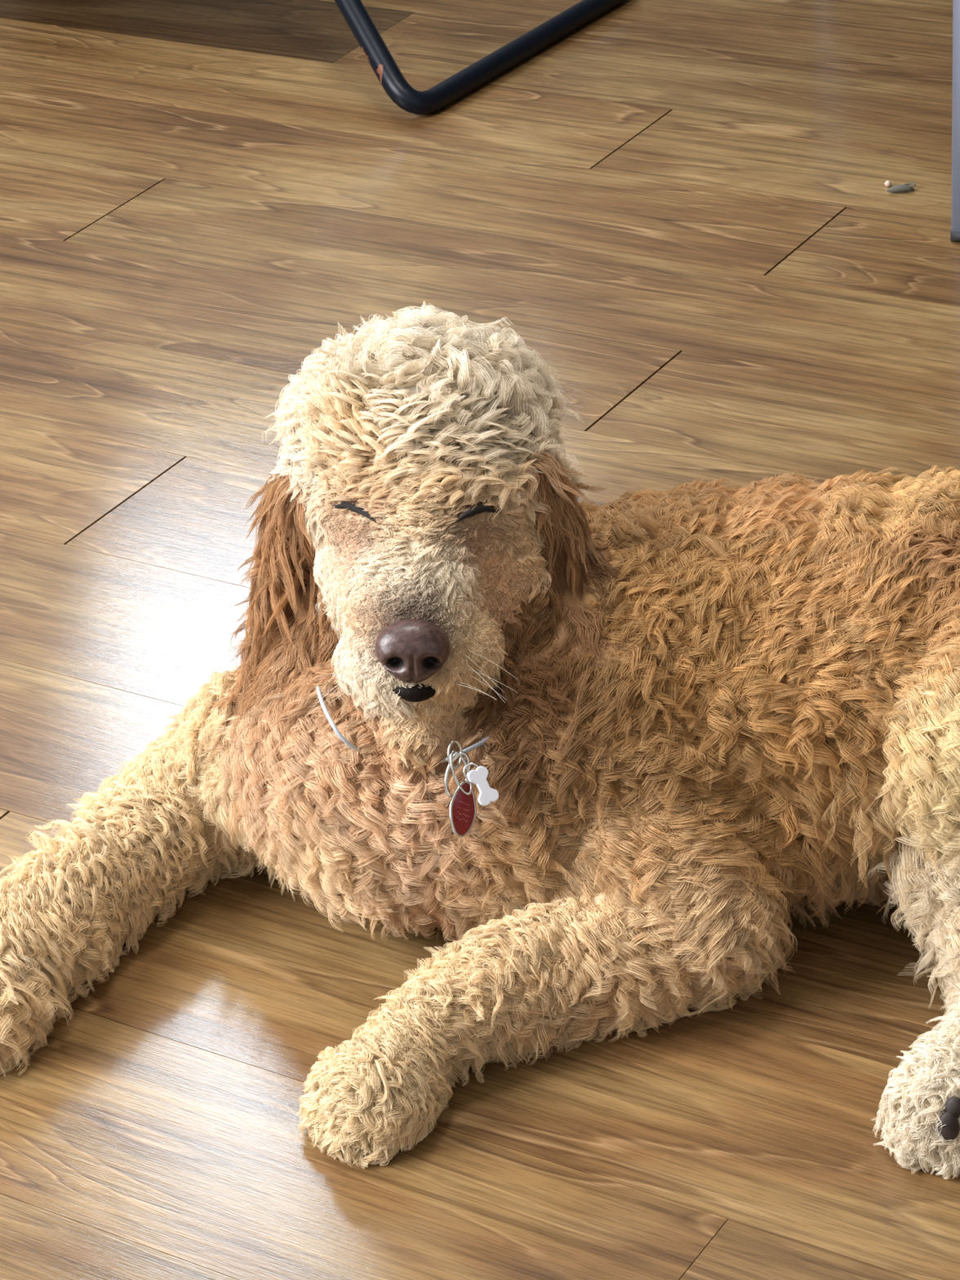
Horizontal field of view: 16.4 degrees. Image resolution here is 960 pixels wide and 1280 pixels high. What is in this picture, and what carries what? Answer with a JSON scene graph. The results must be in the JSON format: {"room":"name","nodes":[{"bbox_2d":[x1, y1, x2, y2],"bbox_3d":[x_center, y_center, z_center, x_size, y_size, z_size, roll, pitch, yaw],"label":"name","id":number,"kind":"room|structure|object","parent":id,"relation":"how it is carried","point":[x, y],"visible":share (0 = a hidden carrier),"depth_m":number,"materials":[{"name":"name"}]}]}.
{"room":"living room","nodes":[
{"label":"living room","id":0,"kind":"room"},
{"bbox_2d":[0,0,959,1279],"bbox_3d":[0.418,0.109,2.358,12.416,0.004,8.700,13,35,30],"label":"floor","id":1,"kind":"structure","parent":0,"point":[686,208],"depth_m":2.94,"materials":[{"name":"brown wood"}]},
{"bbox_2d":[0,300,959,1179],"bbox_3d":[0.062,0.046,2.145,0.914,0.376,0.543,-6,30,0],"label":"dog","id":2,"kind":"object","parent":1,"relation":"on","point":[605,751],"visible":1,"depth_m":2.15},
{"bbox_2d":[334,0,625,115],"bbox_3d":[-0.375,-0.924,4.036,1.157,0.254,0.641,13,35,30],"label":"metal chair","id":3,"kind":"object","parent":1,"relation":"on","point":[431,100],"visible":1,"depth_m":3.64,"materials":[{"name":"black metal"}]},
{"bbox_2d":[884,180,892,186],"bbox_3d":[0.409,-0.457,3.334,0.007,0.007,0.007,-16,31,-17],"label":"crumb","id":4,"kind":"object","parent":1,"relation":"on","point":[887,184],"visible":1,"depth_m":3.33,"materials":[{"name":"beige"}]},
{"bbox_2d":[886,182,915,192],"bbox_3d":[0.420,-0.452,3.320,0.030,0.008,0.016,-6,30,0],"label":"scrap","id":5,"kind":"object","parent":1,"relation":"on","point":[905,187],"visible":1,"depth_m":3.31,"materials":[{"name":"grey"}]},
{"bbox_2d":[950,0,959,240],"bbox_3d":[0.837,-1.077,3.604,0.905,0.745,1.370,-6,30,0],"label":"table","id":6,"kind":"object","parent":1,"relation":"on","point":[955,202],"visible":1,"depth_m":3.18,"materials":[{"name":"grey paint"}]}
]}

